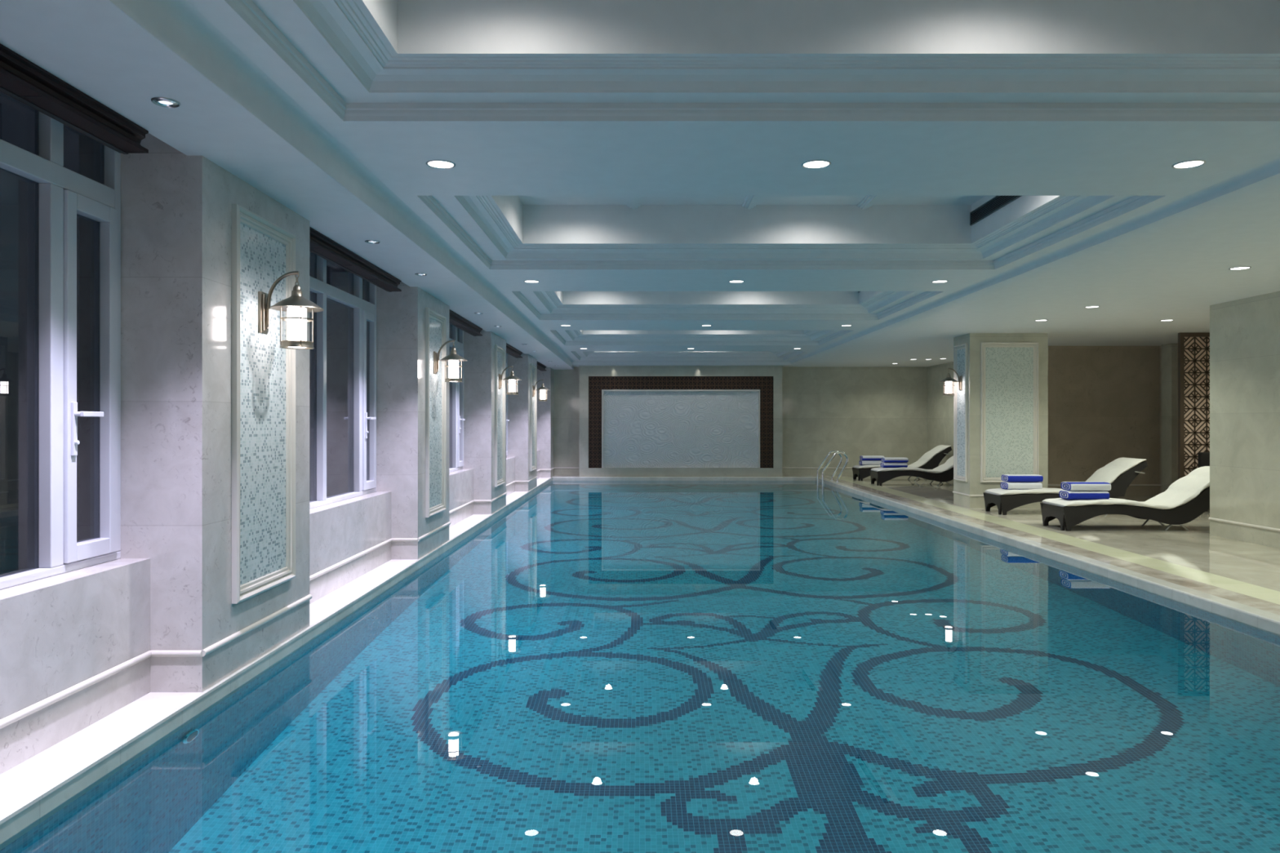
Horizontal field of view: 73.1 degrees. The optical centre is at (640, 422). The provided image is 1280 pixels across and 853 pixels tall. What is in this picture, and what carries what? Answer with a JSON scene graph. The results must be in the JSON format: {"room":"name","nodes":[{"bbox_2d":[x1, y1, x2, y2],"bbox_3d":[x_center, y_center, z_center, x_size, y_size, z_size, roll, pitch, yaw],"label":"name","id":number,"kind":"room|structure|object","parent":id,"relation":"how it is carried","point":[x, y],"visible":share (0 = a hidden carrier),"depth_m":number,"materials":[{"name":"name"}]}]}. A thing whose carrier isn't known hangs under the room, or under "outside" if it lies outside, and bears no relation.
{"room":"indoor swimming pool","nodes":[
{"label":"indoor swimming pool","id":0,"kind":"room"},
{"bbox_2d":[0,91,351,274],"bbox_3d":[-2.530,-1.440,4.650,0.140,0.220,6.440,0,0,0],"label":"wall","id":1,"kind":"structure","parent":0,"point":[2,94],"depth_m":3.68,"materials":[{"name":"white paint"}]},
{"bbox_2d":[79,133,311,692],"bbox_3d":[-2.298,-0.060,4.650,0.604,2.620,1.332,0,0,0],"label":"wall column","id":2,"kind":"structure","parent":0,"point":[215,414],"depth_m":4.00,"materials":[{"name":"stone"}]},
{"bbox_2d":[257,271,324,349],"bbox_3d":[-1.865,-0.603,4.620,0.325,0.412,0.270,0,0,0],"label":"wall lantern","id":3,"kind":"object","parent":2,"relation":"attached to","point":[296,306],"visible":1,"depth_m":4.58,"materials":[{"name":"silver metal"}]},
{"bbox_2d":[0,457,515,774],"bbox_3d":[-2.435,0.940,8.520,0.330,0.620,14.180,0,0,0],"label":"wall","id":4,"kind":"structure","parent":0,"point":[58,633],"depth_m":3.61,"materials":[{"name":"stone"}]},
{"bbox_2d":[0,109,120,590],"bbox_3d":[-2.405,-0.352,2.715,0.139,1.965,2.570,0,0,0],"label":"window","id":5,"kind":"structure","parent":4,"relation":"in","point":[61,194],"depth_m":3.61,"materials":[{"name":"white plastic"}]},
{"bbox_2d":[0,650,151,728],"bbox_3d":[-2.270,1.070,2.715,0.032,0.030,2.570,0,0,0],"label":"baseboard","id":6,"kind":"structure","parent":4,"relation":"attached to","point":[15,717],"depth_m":3.42,"materials":[{"name":"beige stone"}]},
{"bbox_2d":[309,253,376,508],"bbox_3d":[-2.405,-0.352,6.585,0.139,1.965,2.570,0,0,0],"label":"window","id":7,"kind":"structure","parent":4,"relation":"in","point":[363,312],"depth_m":7.39,"materials":[{"name":"white plastic"}]},
{"bbox_2d":[309,537,392,581],"bbox_3d":[-2.270,1.070,6.585,0.032,0.030,2.570,0,0,0],"label":"baseboard","id":8,"kind":"structure","parent":4,"relation":"attached to","point":[351,558],"depth_m":6.67,"materials":[{"name":"beige stone"}]},
{"bbox_2d":[448,323,465,472],"bbox_3d":[-2.405,-0.352,10.455,0.139,1.965,2.570,0,0,0],"label":"window","id":9,"kind":"structure","parent":4,"relation":"in","point":[456,419],"depth_m":11.30,"materials":[{"name":"white plastic"}]},
{"bbox_2d":[448,500,474,514],"bbox_3d":[-2.270,1.070,10.455,0.032,0.030,2.570,0,0,0],"label":"baseboard","id":10,"kind":"structure","parent":4,"relation":"attached to","point":[472,501],"depth_m":10.87,"materials":[{"name":"beige stone"}]},
{"bbox_2d":[506,352,509,457],"bbox_3d":[-2.405,-0.352,14.325,0.139,1.965,2.570,0,0,0],"label":"window","id":11,"kind":"structure","parent":4,"relation":"in","point":[507,420],"depth_m":15.50,"materials":[{"name":"white plastic"}]},
{"bbox_2d":[0,0,573,369],"bbox_3d":[-1.830,-1.417,8.825,0.540,0.365,22.850,0,0,0],"label":"ceiling","id":12,"kind":"structure","parent":0,"point":[93,46],"depth_m":3.58,"materials":[{"name":"white paint"}]},
{"bbox_2d":[0,43,148,154],"bbox_3d":[-2.145,-1.243,2.570,0.120,0.214,2.180,0,0,0],"label":"window blind","id":13,"kind":"object","parent":12,"relation":"attached to","point":[21,79],"depth_m":3.18,"materials":[{"name":"brown wood"}]},
{"bbox_2d":[151,97,180,107],"bbox_3d":[-1.830,-1.238,3.330,0.102,0.018,0.102,0,0,0],"label":"recessed light","id":14,"kind":"object","parent":12,"relation":"in","point":[157,100],"visible":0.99,"depth_m":3.33,"materials":[{"name":"metal"}]},
{"bbox_2d":[309,226,401,292],"bbox_3d":[-2.145,-1.243,6.440,0.120,0.214,2.180,0,0,0],"label":"window valance","id":15,"kind":"object","parent":12,"relation":"attached to","point":[323,246],"depth_m":6.30,"materials":[{"name":"brown wood"}]},
{"bbox_2d":[364,240,380,244],"bbox_3d":[-1.830,-1.238,5.900,0.102,0.018,0.102,0,0,0],"label":"recessed light","id":16,"kind":"object","parent":12,"relation":"in","point":[372,242],"visible":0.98,"depth_m":5.90,"materials":[{"name":"metal"}]},
{"bbox_2d":[414,273,426,275],"bbox_3d":[-1.830,-1.238,7.200,0.102,0.018,0.102,0,0,0],"label":"recessed light","id":17,"kind":"object","parent":12,"relation":"in","point":[418,274],"visible":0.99,"depth_m":7.21,"materials":[{"name":"metal"}]},
{"bbox_2d":[448,309,482,336],"bbox_3d":[-2.145,-1.243,10.310,0.120,0.214,2.180,0,0,0],"label":"window valance","id":18,"kind":"object","parent":12,"relation":"attached to","point":[456,320],"depth_m":10.35,"materials":[{"name":"brown wood"}]},
{"bbox_2d":[506,342,522,358],"bbox_3d":[-2.145,-1.243,14.180,0.120,0.214,2.180,0,0,0],"label":"window valance","id":19,"kind":"object","parent":12,"relation":"attached to","point":[510,350],"depth_m":14.38,"materials":[{"name":"brown wood"}]},
{"bbox_2d":[537,361,546,371],"bbox_3d":[-2.145,-1.243,18.050,0.120,0.214,2.180,0,0,0],"label":"window valance","id":20,"kind":"object","parent":12,"relation":"attached to","point":[540,366],"depth_m":18.31,"materials":[{"name":"brown wood"}]},
{"bbox_2d":[362,278,450,559],"bbox_3d":[-2.298,-0.060,8.520,0.604,2.620,1.332,0,0,0],"label":"wall column","id":21,"kind":"structure","parent":0,"point":[412,401],"depth_m":7.87,"materials":[{"name":"stone"}]},
{"bbox_2d":[433,340,467,382],"bbox_3d":[-1.865,-0.603,8.490,0.325,0.412,0.270,0,0,0],"label":"wall lantern","id":22,"kind":"object","parent":21,"relation":"attached to","point":[453,358],"visible":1,"depth_m":8.45,"materials":[{"name":"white glass"}]},
{"bbox_2d":[463,329,506,514],"bbox_3d":[-2.298,-0.060,12.390,0.604,2.620,1.332,0,0,0],"label":"wall column","id":23,"kind":"structure","parent":0,"point":[484,403],"depth_m":11.74,"materials":[{"name":"paint"}]},
{"bbox_2d":[498,365,521,395],"bbox_3d":[-1.865,-0.603,12.360,0.325,0.412,0.270,0,0,0],"label":"wall lantern","id":24,"kind":"object","parent":23,"relation":"attached to","point":[512,379],"visible":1,"depth_m":12.32,"materials":[{"name":"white glass"}]},
{"bbox_2d":[507,353,537,491],"bbox_3d":[-2.298,-0.060,16.260,0.604,2.620,1.332,0,0,0],"label":"wall column","id":25,"kind":"structure","parent":0,"point":[522,407],"depth_m":15.61,"materials":[{"name":"stone"}]},
{"bbox_2d":[532,379,549,401],"bbox_3d":[-1.865,-0.603,16.230,0.325,0.412,0.270,0,0,0],"label":"wall lantern","id":26,"kind":"object","parent":25,"relation":"attached to","point":[542,388],"visible":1,"depth_m":16.19,"materials":[{"name":"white glass"}]},
{"bbox_2d":[537,450,539,479],"bbox_3d":[-2.435,0.940,18.195,0.330,0.620,2.570,0,0,0],"label":"wall","id":27,"kind":"structure","parent":0,"point":[538,451],"depth_m":19.18,"materials":[{"name":"paint"}]},
{"bbox_2d":[537,367,554,477],"bbox_3d":[-2.315,-0.060,20.130,0.570,2.620,1.300,0,0,0],"label":"wall column","id":28,"kind":"structure","parent":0,"point":[545,410],"depth_m":19.48,"materials":[{"name":"stone"}]},
{"bbox_2d":[0,475,1279,817],"bbox_3d":[3.535,1.425,8.975,12.130,0.350,23.150,0,0,0],"label":"floor","id":29,"kind":"structure","parent":0,"point":[1259,565],"depth_m":7.60,"materials":[{"name":"stone"}]},
{"bbox_2d":[852,444,951,480],"bbox_3d":[5.645,0.876,18.710,1.991,0.763,0.610,0,0,0],"label":"lounger","id":30,"kind":"object","parent":29,"relation":"on","point":[931,460],"visible":0.7,"depth_m":18.42,"materials":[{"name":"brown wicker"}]},
{"bbox_2d":[858,460,883,465],"bbox_3d":[4.995,0.873,18.700,0.484,0.098,0.275,0,0,0],"label":"rolled towel","id":31,"kind":"object","parent":30,"relation":"on","point":[860,462],"visible":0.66,"depth_m":18.57,"materials":[{"name":"white fabric"}]},
{"bbox_2d":[859,455,884,460],"bbox_3d":[5.015,0.773,18.720,0.484,0.098,0.275,0,0,0],"label":"rolled towel","id":32,"kind":"object","parent":31,"relation":"on","point":[861,457],"visible":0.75,"depth_m":18.60,"materials":[{"name":"white fabric"}]},
{"bbox_2d":[869,455,953,485],"bbox_3d":[5.700,0.890,17.320,2.061,0.735,0.598,0,0,0],"label":"lounger","id":33,"kind":"object","parent":29,"relation":"on","point":[944,473],"visible":0.66,"depth_m":17.03,"materials":[{"name":"black wicker"}]},
{"bbox_2d":[880,462,907,467],"bbox_3d":[5.075,0.856,17.310,0.484,0.098,0.275,0,0,0],"label":"rolled towel","id":34,"kind":"object","parent":33,"relation":"on","point":[882,464],"visible":0.98,"depth_m":17.18,"materials":[{"name":"fabric"}]},
{"bbox_2d":[880,457,908,462],"bbox_3d":[5.095,0.756,17.330,0.484,0.098,0.275,0,0,0],"label":"rolled towel","id":35,"kind":"object","parent":34,"relation":"on","point":[885,460],"visible":1,"depth_m":17.20,"materials":[{"name":"fabric"}]},
{"bbox_2d":[952,333,1048,507],"bbox_3d":[5.353,-0.025,12.916,1.174,2.550,0.700,0,0,0],"label":"column","id":36,"kind":"structure","parent":29,"relation":"on","point":[1001,409],"depth_m":12.60,"materials":[{"name":"beige stone"}]},
{"bbox_2d":[939,368,962,395],"bbox_3d":[4.635,-0.603,12.925,0.325,0.412,0.270,0,0,0],"label":"wall lantern","id":37,"kind":"object","parent":36,"relation":"attached to","point":[948,381],"visible":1,"depth_m":12.89,"materials":[{"name":"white glass"}]},
{"bbox_2d":[982,457,1147,515],"bbox_3d":[5.845,0.876,11.940,1.991,0.763,0.610,0,0,0],"label":"lounger","id":38,"kind":"object","parent":29,"relation":"on","point":[1120,473],"visible":0.61,"depth_m":11.65,"materials":[{"name":"fabric"}]},
{"bbox_2d":[1000,481,1042,489],"bbox_3d":[5.255,0.873,11.930,0.484,0.098,0.275,0,0,0],"label":"rolled towel","id":39,"kind":"object","parent":38,"relation":"on","point":[1004,485],"visible":0.96,"depth_m":11.80,"materials":[{"name":"white fabric"}]},
{"bbox_2d":[1001,474,1043,482],"bbox_3d":[5.275,0.773,11.950,0.484,0.098,0.275,0,0,0],"label":"rolled towel","id":40,"kind":"object","parent":39,"relation":"on","point":[1005,477],"visible":1,"depth_m":11.83,"materials":[{"name":"blue fabric"}]},
{"bbox_2d":[1040,466,1209,531],"bbox_3d":[5.890,0.890,10.220,2.061,0.735,0.598,0,0,0],"label":"lounger","id":41,"kind":"object","parent":29,"relation":"on","point":[1187,498],"visible":0.84,"depth_m":9.93,"materials":[{"name":"wicker"}]},
{"bbox_2d":[1058,490,1109,499],"bbox_3d":[5.235,0.856,10.200,0.484,0.098,0.275,0,0,0],"label":"rolled towel","id":42,"kind":"object","parent":41,"relation":"on","point":[1068,495],"visible":0.98,"depth_m":10.07,"materials":[{"name":"blue fabric"}]},
{"bbox_2d":[1060,481,1111,490],"bbox_3d":[5.265,0.756,10.220,0.484,0.098,0.275,0,0,0],"label":"rolled towel","id":43,"kind":"object","parent":42,"relation":"on","point":[1068,486],"visible":1,"depth_m":10.09,"materials":[{"name":"white fabric"}]},
{"bbox_2d":[1177,332,1209,508],"bbox_3d":[8.310,-0.025,12.530,1.000,2.550,0.060,0,0,0],"label":"lattice screen","id":44,"kind":"object","parent":29,"relation":"on","point":[1193,348],"visible":0.37,"depth_m":12.53,"materials":[{"name":"brown wood"}]},
{"bbox_2d":[1198,452,1209,511],"bbox_3d":[8.240,0.835,11.875,0.760,0.830,0.650,0,0,0],"label":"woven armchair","id":45,"kind":"object","parent":29,"relation":"on","point":[1203,457],"visible":0.08,"depth_m":12.12,"materials":[{"name":"wicker"}]},
{"bbox_2d":[0,480,1279,852],"bbox_3d":[0.989,1.330,10.370,6.022,0.001,18.740,0,0,0],"label":"pool water","id":46,"kind":"object","parent":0,"point":[596,666],"visible":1,"depth_m":4.04,"materials":[{"name":"blue liquid"}]},
{"bbox_2d":[186,0,1279,360],"bbox_3d":[0.925,-1.415,8.500,4.970,0.050,22.200,0,0,0],"label":"ceiling","id":47,"kind":"structure","parent":0,"point":[489,157],"depth_m":4.61,"materials":[{"name":"white paint"}]},
{"bbox_2d":[107,0,573,368],"bbox_3d":[-1.575,-1.333,8.500,0.160,0.195,22.200,0,0,0],"label":"trim","id":48,"kind":"structure","parent":47,"relation":"attached to","point":[177,24],"depth_m":3.79,"materials":[{"name":"white paint"}]},
{"bbox_2d":[426,160,455,168],"bbox_3d":[-1.075,-1.393,4.650,0.158,0.018,0.158,0,0,0],"label":"recessed light","id":49,"kind":"object","parent":47,"relation":"in","point":[438,164],"visible":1,"depth_m":4.65,"materials":[{"name":"white glass"}]},
{"bbox_2d":[523,280,539,283],"bbox_3d":[-1.075,-1.393,8.520,0.158,0.018,0.158,0,0,0],"label":"recessed light","id":50,"kind":"object","parent":47,"relation":"in","point":[526,281],"visible":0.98,"depth_m":8.50,"materials":[{"name":"white glass"}]},
{"bbox_2d":[728,280,744,283],"bbox_3d":[0.945,-1.393,8.520,0.158,0.018,0.158,0,0,0],"label":"recessed light","id":51,"kind":"object","parent":47,"relation":"in","point":[732,281],"visible":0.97,"depth_m":8.52,"materials":[{"name":"white glass"}]},
{"bbox_2d":[801,160,831,168],"bbox_3d":[0.945,-1.393,4.650,0.158,0.018,0.158,0,0,0],"label":"recessed light","id":52,"kind":"object","parent":47,"relation":"in","point":[812,164],"visible":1,"depth_m":4.65,"materials":[{"name":"white glass"}]},
{"bbox_2d":[931,280,948,283],"bbox_3d":[2.950,-1.393,8.520,0.158,0.018,0.158,0,0,0],"label":"recessed light","id":53,"kind":"object","parent":47,"relation":"in","point":[937,281],"visible":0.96,"depth_m":8.50,"materials":[{"name":"white glass"}]},
{"bbox_2d":[1171,160,1206,168],"bbox_3d":[2.950,-1.393,4.650,0.158,0.018,0.158,0,0,0],"label":"recessed light","id":54,"kind":"object","parent":47,"relation":"in","point":[1190,163],"visible":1,"depth_m":4.65,"materials":[{"name":"white glass"}]},
{"bbox_2d":[554,366,927,475],"bbox_3d":[2.045,-0.150,20.350,9.350,2.800,0.200,0,0,0],"label":"wall","id":55,"kind":"structure","parent":0,"point":[856,411],"depth_m":20.25,"materials":[{"name":"beige stone"}]},
{"bbox_2d":[554,467,579,468],"bbox_3d":[-1.720,1.070,20.250,0.620,0.030,0.032,0,0,0],"label":"baseboard","id":56,"kind":"structure","parent":55,"relation":"attached to","point":[554,468],"depth_m":20.23,"materials":[{"name":"beige stone"}]},
{"bbox_2d":[579,365,782,476],"bbox_3d":[0.923,-0.025,20.050,4.668,2.550,0.400,0,0,0],"label":"wall panel","id":57,"kind":"object","parent":55,"relation":"attached to","point":[635,420],"visible":1,"depth_m":19.97,"materials":[{"name":"beige stone"}]},
{"bbox_2d":[518,195,984,209],"bbox_3d":[0.925,-1.900,6.577,4.604,0.100,2.573,0,0,0],"label":"ceiling","id":58,"kind":"structure","parent":0,"point":[748,202],"depth_m":7.33,"materials":[{"name":"white paint"}]},
{"bbox_2d":[415,195,1167,269],"bbox_3d":[0.925,-1.640,6.577,4.604,0.500,2.573,0,0,0],"label":"trim","id":59,"kind":"structure","parent":58,"relation":"attached to","point":[503,233],"depth_m":7.51,"materials":[{"name":"white paint"}]},
{"bbox_2d":[969,195,1021,225],"bbox_3d":[2.869,-1.765,6.753,0.017,0.114,1.500,0,0,0],"label":"grille","id":60,"kind":"object","parent":59,"relation":"attached to","point":[997,202],"visible":0.51,"depth_m":7.09,"materials":[{"name":"metal"}]},
{"bbox_2d":[572,191,1279,366],"bbox_3d":[4.020,-1.450,8.825,11.160,0.300,22.850,0,0,0],"label":"ceiling","id":61,"kind":"structure","parent":0,"point":[1176,274],"depth_m":9.12,"materials":[{"name":"white paint"}]},
{"bbox_2d":[789,157,1279,364],"bbox_3d":[3.520,-1.365,8.500,0.340,0.130,22.200,0,0,0],"label":"trim","id":62,"kind":"structure","parent":61,"relation":"attached to","point":[1262,180],"depth_m":6.40,"materials":[{"name":"white paint"}]},
{"bbox_2d":[1034,319,1047,321],"bbox_3d":[5.100,-1.303,11.000,0.158,0.018,0.158,0,0,0],"label":"recessed light","id":63,"kind":"object","parent":61,"relation":"in","point":[1042,320],"visible":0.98,"depth_m":11.01,"materials":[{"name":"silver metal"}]},
{"bbox_2d":[1084,306,1100,308],"bbox_3d":[5.080,-1.303,9.720,0.158,0.018,0.158,0,0,0],"label":"recessed light","id":64,"kind":"object","parent":61,"relation":"in","point":[1087,307],"visible":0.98,"depth_m":9.73,"materials":[{"name":"white glass"}]},
{"bbox_2d":[1160,319,1173,321],"bbox_3d":[6.700,-1.303,11.000,0.158,0.018,0.158,0,0,0],"label":"recessed light","id":65,"kind":"object","parent":61,"relation":"in","point":[1168,319],"visible":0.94,"depth_m":11.01,"materials":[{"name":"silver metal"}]},
{"bbox_2d":[1228,266,1251,270],"bbox_3d":[5.050,-1.303,7.280,0.158,0.018,0.158,0,0,0],"label":"recessed light","id":66,"kind":"object","parent":61,"relation":"in","point":[1242,267],"visible":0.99,"depth_m":7.28,"materials":[{"name":"white glass"}]},
{"bbox_2d":[927,361,953,480],"bbox_3d":[6.860,-0.150,17.675,0.280,2.800,5.550,0,0,0],"label":"wall","id":67,"kind":"structure","parent":0,"point":[940,407],"depth_m":19.40,"materials":[{"name":"beige paint"}]},
{"bbox_2d":[824,476,1279,615],"bbox_3d":[4.260,1.425,10.430,0.240,0.350,18.860,0,0,0],"label":"trim","id":68,"kind":"structure","parent":0,"point":[1268,606],"depth_m":7.82,"materials":[{"name":"stone"}]},
{"bbox_2d":[817,450,848,485],"bbox_3d":[4.055,1.426,18.310,0.571,1.648,0.610,0,0,0],"label":"pool ladder","id":69,"kind":"object","parent":68,"relation":"attached to","point":[839,453],"visible":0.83,"depth_m":18.04,"materials":[{"name":"metal"}]},
{"bbox_2d":[833,476,1279,604],"bbox_3d":[4.550,1.425,10.430,0.340,0.350,18.860,0,0,0],"label":"trim","id":70,"kind":"structure","parent":0,"point":[1246,588],"depth_m":8.32,"materials":[{"name":"yellow stone"}]},
{"bbox_2d":[1048,346,1159,495],"bbox_3d":[7.910,-0.150,14.800,2.380,2.800,0.200,0,0,0],"label":"wall","id":71,"kind":"structure","parent":0,"point":[1104,402],"depth_m":14.70,"materials":[{"name":"brown stone"}]},
{"bbox_2d":[1160,343,1177,493],"bbox_3d":[8.965,-0.150,12.200,0.270,2.800,5.400,0,0,0],"label":"wall","id":72,"kind":"structure","parent":0,"point":[1177,344],"depth_m":14.65,"materials":[{"name":"brown wood"}]},
{"bbox_2d":[782,467,1161,486],"bbox_3d":[6.051,1.070,14.938,5.589,0.030,10.656,0,0,0],"label":"baseboard","id":73,"kind":"structure","parent":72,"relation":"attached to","point":[1049,485],"depth_m":14.69,"materials":[{"name":"beige stone"}]},
{"bbox_2d":[1161,343,1177,493],"bbox_3d":[8.785,-0.025,14.360,0.090,2.550,0.280,0,0,0],"label":"trim","id":74,"kind":"structure","parent":72,"relation":"attached to","point":[1169,351],"depth_m":14.28,"materials":[{"name":"beige stone"}]},
{"bbox_2d":[1209,291,1279,548],"bbox_3d":[6.465,-0.150,3.505,0.270,2.800,12.210,0,0,0],"label":"wall","id":75,"kind":"structure","parent":0,"point":[1245,333],"depth_m":9.06,"materials":[{"name":"beige stone"}]},
{"bbox_2d":[1208,517,1279,532],"bbox_3d":[6.330,1.070,3.505,0.032,0.030,12.210,0,0,0],"label":"baseboard","id":76,"kind":"structure","parent":75,"relation":"attached to","point":[1209,518],"depth_m":9.02,"materials":[{"name":"beige stone"}]},
{"bbox_3d":[0.925,-1.900,2.706,4.604,0.100,2.573,0,0,0],"label":"ceiling","id":77,"kind":"structure","parent":0,"visible":0},
{"bbox_2d":[222,0,1279,121],"bbox_3d":[0.925,-1.640,2.707,4.604,0.500,2.573,0,0,0],"label":"trim","id":78,"kind":"structure","parent":77,"relation":"attached to","point":[366,60],"depth_m":3.67,"materials":[{"name":"white paint"}]},
{"bbox_3d":[0.925,-1.900,10.447,4.604,0.100,2.573,0,0,0],"label":"ceiling","id":79,"kind":"structure","parent":0,"visible":0},
{"bbox_2d":[511,291,943,319],"bbox_3d":[0.925,-1.640,10.447,4.604,0.500,2.573,0,0,0],"label":"trim","id":80,"kind":"structure","parent":79,"relation":"attached to","point":[544,305],"depth_m":11.38,"materials":[{"name":"white paint"}]},
{"bbox_3d":[0.925,-1.900,14.316,4.604,0.100,2.573,0,0,0],"label":"ceiling","id":81,"kind":"structure","parent":0,"visible":0},
{"bbox_2d":[549,329,854,345],"bbox_3d":[0.925,-1.640,14.316,4.604,0.500,2.573,0,0,0],"label":"trim","id":82,"kind":"structure","parent":81,"relation":"attached to","point":[567,337],"depth_m":15.35,"materials":[{"name":"white paint"}]},
{"bbox_3d":[0.925,-1.900,18.186,4.604,0.100,2.573,0,0,0],"label":"ceiling","id":83,"kind":"structure","parent":0,"visible":0},
{"bbox_2d":[570,351,805,360],"bbox_3d":[0.925,-1.640,18.186,4.604,0.500,2.573,0,0,0],"label":"trim","id":84,"kind":"structure","parent":83,"relation":"attached to","point":[580,355],"depth_m":19.28,"materials":[{"name":"white paint"}]},
{"bbox_3d":[0.985,2.075,19.840,6.030,1.390,0.200,0,0,0],"label":"wall","id":85,"kind":"structure","parent":0,"visible":0},
{"bbox_2d":[552,476,816,480],"bbox_3d":[1.055,1.315,19.810,6.170,0.130,0.140,0,0,0],"label":"trim","id":86,"kind":"structure","parent":85,"relation":"on","point":[554,478],"depth_m":19.74,"materials":[{"name":"stone"}]},
{"bbox_3d":[-2.126,2.075,10.470,0.208,1.390,18.940,0,0,0],"label":"wall","id":87,"kind":"structure","parent":0,"visible":0},
{"bbox_2d":[0,476,552,844],"bbox_3d":[-2.020,1.315,10.370,0.020,0.129,18.740,0,0,0],"label":"trim","id":88,"kind":"structure","parent":87,"relation":"on","point":[23,815],"depth_m":3.81,"materials":[{"name":"stone"}]},
{"bbox_3d":[4.100,2.075,10.470,0.200,1.390,18.940,0,0,0],"label":"wall","id":89,"kind":"structure","parent":0,"visible":0},
{"bbox_2d":[815,476,1279,635],"bbox_3d":[4.070,1.315,10.370,0.140,0.130,18.740,0,0,0],"label":"trim","id":90,"kind":"structure","parent":89,"relation":"on","point":[1268,621],"depth_m":7.45,"materials":[{"name":"stone"}]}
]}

